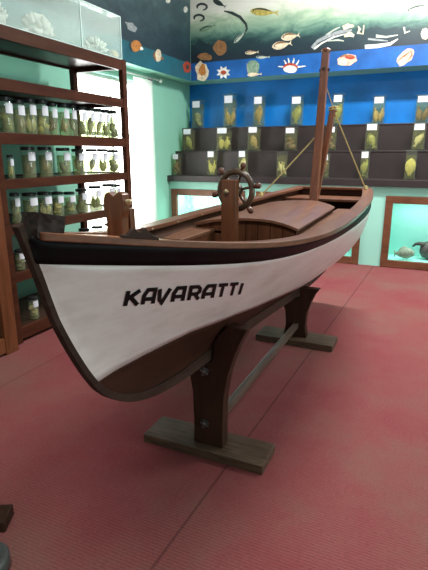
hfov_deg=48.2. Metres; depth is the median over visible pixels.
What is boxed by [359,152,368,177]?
jar
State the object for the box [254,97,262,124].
jar
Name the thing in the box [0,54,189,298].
wall
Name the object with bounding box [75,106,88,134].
jar
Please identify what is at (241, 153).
jar
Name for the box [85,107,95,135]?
jar
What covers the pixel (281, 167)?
jar
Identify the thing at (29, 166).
jar
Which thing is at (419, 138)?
jar
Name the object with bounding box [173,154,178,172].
jar
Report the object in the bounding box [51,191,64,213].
jar
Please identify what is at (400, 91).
wall
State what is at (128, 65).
trim
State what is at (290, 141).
jar
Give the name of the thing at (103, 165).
jar
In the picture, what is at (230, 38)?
mural
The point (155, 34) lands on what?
mural
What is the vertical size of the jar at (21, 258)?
0.169 m
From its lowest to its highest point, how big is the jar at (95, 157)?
0.242 m
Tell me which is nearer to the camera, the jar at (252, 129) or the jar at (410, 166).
the jar at (410, 166)
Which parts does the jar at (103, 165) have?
lid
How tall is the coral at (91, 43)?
0.184 m
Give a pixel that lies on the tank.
(79, 0)
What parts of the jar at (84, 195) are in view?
lid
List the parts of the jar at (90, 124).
lid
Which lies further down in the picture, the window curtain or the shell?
the window curtain
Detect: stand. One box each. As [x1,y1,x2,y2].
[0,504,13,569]
[144,286,337,474]
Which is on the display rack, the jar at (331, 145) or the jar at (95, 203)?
the jar at (95, 203)
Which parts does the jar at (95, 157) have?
lid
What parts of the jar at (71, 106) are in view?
lid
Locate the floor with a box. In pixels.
[0,262,427,569]
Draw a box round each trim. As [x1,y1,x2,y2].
[126,62,201,84]
[190,28,427,84]
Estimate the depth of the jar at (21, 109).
3.78 m
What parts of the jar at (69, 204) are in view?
lid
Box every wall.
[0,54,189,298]
[190,70,427,196]
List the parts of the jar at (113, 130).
lid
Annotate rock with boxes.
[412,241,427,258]
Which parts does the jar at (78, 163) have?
lid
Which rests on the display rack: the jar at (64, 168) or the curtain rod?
the jar at (64, 168)
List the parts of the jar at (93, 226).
lid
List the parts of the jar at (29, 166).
lid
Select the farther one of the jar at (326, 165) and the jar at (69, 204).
the jar at (326, 165)
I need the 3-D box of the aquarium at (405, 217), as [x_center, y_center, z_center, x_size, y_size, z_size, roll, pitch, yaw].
[3.085,-0.694,6.379,1.536,0.957,0.490,7,17,24]
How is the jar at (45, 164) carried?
on the display rack
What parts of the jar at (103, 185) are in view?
lid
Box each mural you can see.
[0,0,190,80]
[190,0,427,80]
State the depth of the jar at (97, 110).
4.67 m
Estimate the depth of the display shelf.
6.84 m
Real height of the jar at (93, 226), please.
0.219 m
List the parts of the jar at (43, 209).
lid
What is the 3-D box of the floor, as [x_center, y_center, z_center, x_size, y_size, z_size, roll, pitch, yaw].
[0.639,0.965,2.344,7.700,0.100,11.180,7,17,24]
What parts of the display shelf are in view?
panel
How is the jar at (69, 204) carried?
on the display rack
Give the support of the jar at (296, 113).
on the display shelf
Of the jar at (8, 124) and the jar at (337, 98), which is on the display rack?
the jar at (8, 124)
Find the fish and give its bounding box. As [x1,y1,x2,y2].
[394,246,414,258]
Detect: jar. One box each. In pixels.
[0,96,14,131]
[6,155,14,176]
[9,192,21,219]
[11,99,26,132]
[14,249,25,267]
[20,147,36,173]
[21,192,38,211]
[22,98,37,132]
[28,295,38,318]
[34,99,49,133]
[37,147,53,175]
[37,191,52,213]
[46,102,58,132]
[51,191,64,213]
[56,148,71,174]
[57,103,70,132]
[63,191,76,212]
[67,104,77,134]
[71,149,85,174]
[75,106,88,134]
[75,188,87,212]
[78,228,89,231]
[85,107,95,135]
[85,149,97,171]
[88,185,101,207]
[91,225,102,230]
[94,108,103,134]
[97,149,108,173]
[101,110,110,135]
[102,184,114,191]
[107,110,117,136]
[107,150,118,171]
[114,184,120,191]
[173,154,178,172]
[183,128,193,149]
[192,101,201,127]
[208,151,215,173]
[215,127,231,148]
[224,95,234,126]
[239,151,245,169]
[247,126,260,148]
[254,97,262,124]
[278,162,285,173]
[285,127,298,148]
[292,97,300,125]
[324,155,327,175]
[328,126,335,149]
[333,95,341,124]
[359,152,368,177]
[366,123,377,150]
[373,97,383,121]
[403,150,418,178]
[412,123,426,149]
[415,96,427,122]
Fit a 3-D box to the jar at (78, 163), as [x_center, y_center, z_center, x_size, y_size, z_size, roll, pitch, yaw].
[-1.275,-1.155,4.494,0.119,0.240,0.120,7,17,24]
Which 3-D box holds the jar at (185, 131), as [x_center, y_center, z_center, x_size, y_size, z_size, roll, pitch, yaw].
[-0.404,-2.347,7.718,0.193,0.355,0.155,7,17,24]
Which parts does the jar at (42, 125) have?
lid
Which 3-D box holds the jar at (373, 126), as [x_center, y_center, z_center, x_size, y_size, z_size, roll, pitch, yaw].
[2.174,-2.043,6.583,0.194,0.368,0.156,7,17,24]
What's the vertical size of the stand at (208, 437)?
0.715 m
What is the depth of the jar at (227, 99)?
7.57 m
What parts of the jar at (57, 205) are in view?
lid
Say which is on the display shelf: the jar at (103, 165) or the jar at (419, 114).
the jar at (419, 114)
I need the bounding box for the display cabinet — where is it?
[0,192,18,355]
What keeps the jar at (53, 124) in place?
on the display rack
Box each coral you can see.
[0,2,8,23]
[21,12,53,37]
[81,36,108,54]
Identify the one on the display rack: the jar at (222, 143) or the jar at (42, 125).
the jar at (42, 125)
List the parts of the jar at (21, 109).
lid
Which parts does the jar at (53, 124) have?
lid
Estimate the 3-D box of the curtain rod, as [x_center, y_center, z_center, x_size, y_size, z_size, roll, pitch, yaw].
[-1.212,-2.744,6.116,0.099,0.060,2.050,7,17,24]
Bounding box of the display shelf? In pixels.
[167,123,427,265]
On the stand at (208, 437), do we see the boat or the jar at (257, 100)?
the boat
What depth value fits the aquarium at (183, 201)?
7.88 m
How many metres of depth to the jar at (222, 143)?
7.44 m
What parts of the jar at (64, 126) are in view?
lid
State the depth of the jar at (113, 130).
4.88 m
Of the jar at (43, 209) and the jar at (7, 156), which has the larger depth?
the jar at (43, 209)
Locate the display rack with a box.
[0,24,132,344]
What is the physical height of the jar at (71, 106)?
0.282 m
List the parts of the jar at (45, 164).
lid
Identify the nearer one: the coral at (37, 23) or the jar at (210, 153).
the coral at (37, 23)
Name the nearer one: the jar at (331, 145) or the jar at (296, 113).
the jar at (331, 145)
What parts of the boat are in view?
post, cap rail, cap rail, handle, handle, wheel post, handle, handle, handle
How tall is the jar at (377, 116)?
0.374 m
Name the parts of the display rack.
post, rail, rail, rail, rail, rail, rail, rail, rail, rail, rail, rail, rail, post, rail, rail, rail, post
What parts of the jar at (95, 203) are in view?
lid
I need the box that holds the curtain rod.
[117,70,161,82]
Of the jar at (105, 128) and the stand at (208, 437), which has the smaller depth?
the stand at (208, 437)
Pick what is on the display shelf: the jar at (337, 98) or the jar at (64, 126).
the jar at (337, 98)
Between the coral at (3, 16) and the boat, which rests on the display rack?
the coral at (3, 16)
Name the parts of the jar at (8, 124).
lid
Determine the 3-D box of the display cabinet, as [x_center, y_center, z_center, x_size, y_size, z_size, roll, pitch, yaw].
[-2.041,-0.257,3.039,0.462,1.890,1.365,7,17,24]
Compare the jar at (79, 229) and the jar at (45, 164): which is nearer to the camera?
the jar at (45, 164)
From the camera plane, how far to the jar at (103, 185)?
4.90 m
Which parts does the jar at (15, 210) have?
lid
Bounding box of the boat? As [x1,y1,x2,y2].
[12,48,372,401]
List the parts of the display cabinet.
rail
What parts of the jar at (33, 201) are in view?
lid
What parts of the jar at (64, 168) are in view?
lid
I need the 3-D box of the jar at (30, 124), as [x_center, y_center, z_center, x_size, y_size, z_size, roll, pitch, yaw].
[-1.504,-1.372,3.913,0.104,0.285,0.103,-6,16,-20]
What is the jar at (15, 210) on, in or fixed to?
on the display rack
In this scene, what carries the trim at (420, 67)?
attached to the wall at (400, 91)
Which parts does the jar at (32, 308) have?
lid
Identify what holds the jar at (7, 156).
on the display rack
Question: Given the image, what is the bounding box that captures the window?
[77,72,138,231]
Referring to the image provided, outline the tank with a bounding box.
[0,0,121,58]
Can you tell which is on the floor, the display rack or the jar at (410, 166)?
the display rack
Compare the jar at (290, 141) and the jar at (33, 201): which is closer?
the jar at (33, 201)
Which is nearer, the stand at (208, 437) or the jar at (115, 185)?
the stand at (208, 437)
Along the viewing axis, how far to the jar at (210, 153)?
7.37 m
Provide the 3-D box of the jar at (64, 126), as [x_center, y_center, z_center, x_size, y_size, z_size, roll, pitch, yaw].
[-1.340,-1.467,4.266,0.104,0.281,0.109,-5,16,-18]
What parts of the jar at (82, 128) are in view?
lid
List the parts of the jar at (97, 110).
lid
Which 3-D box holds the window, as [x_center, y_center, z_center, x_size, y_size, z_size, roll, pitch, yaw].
[-1.376,-1.697,6.418,0.070,2.040,1.510,7,17,24]
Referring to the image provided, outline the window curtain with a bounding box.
[133,76,156,224]
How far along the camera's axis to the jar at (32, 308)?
4.11 m
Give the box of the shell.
[108,49,118,57]
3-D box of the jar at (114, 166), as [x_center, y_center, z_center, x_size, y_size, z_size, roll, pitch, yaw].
[-1.049,-1.284,4.973,0.120,0.235,0.119,7,17,24]
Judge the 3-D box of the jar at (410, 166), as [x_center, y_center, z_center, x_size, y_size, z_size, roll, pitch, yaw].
[2.567,-1.569,6.242,0.156,0.374,0.125,7,17,24]
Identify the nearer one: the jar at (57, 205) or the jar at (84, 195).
the jar at (57, 205)
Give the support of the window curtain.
hanging from the curtain rod
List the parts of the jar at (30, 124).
lid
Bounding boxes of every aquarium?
[171,189,244,216]
[256,191,359,263]
[380,196,427,270]
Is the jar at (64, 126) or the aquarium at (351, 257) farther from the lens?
the aquarium at (351, 257)
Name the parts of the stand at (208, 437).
board, board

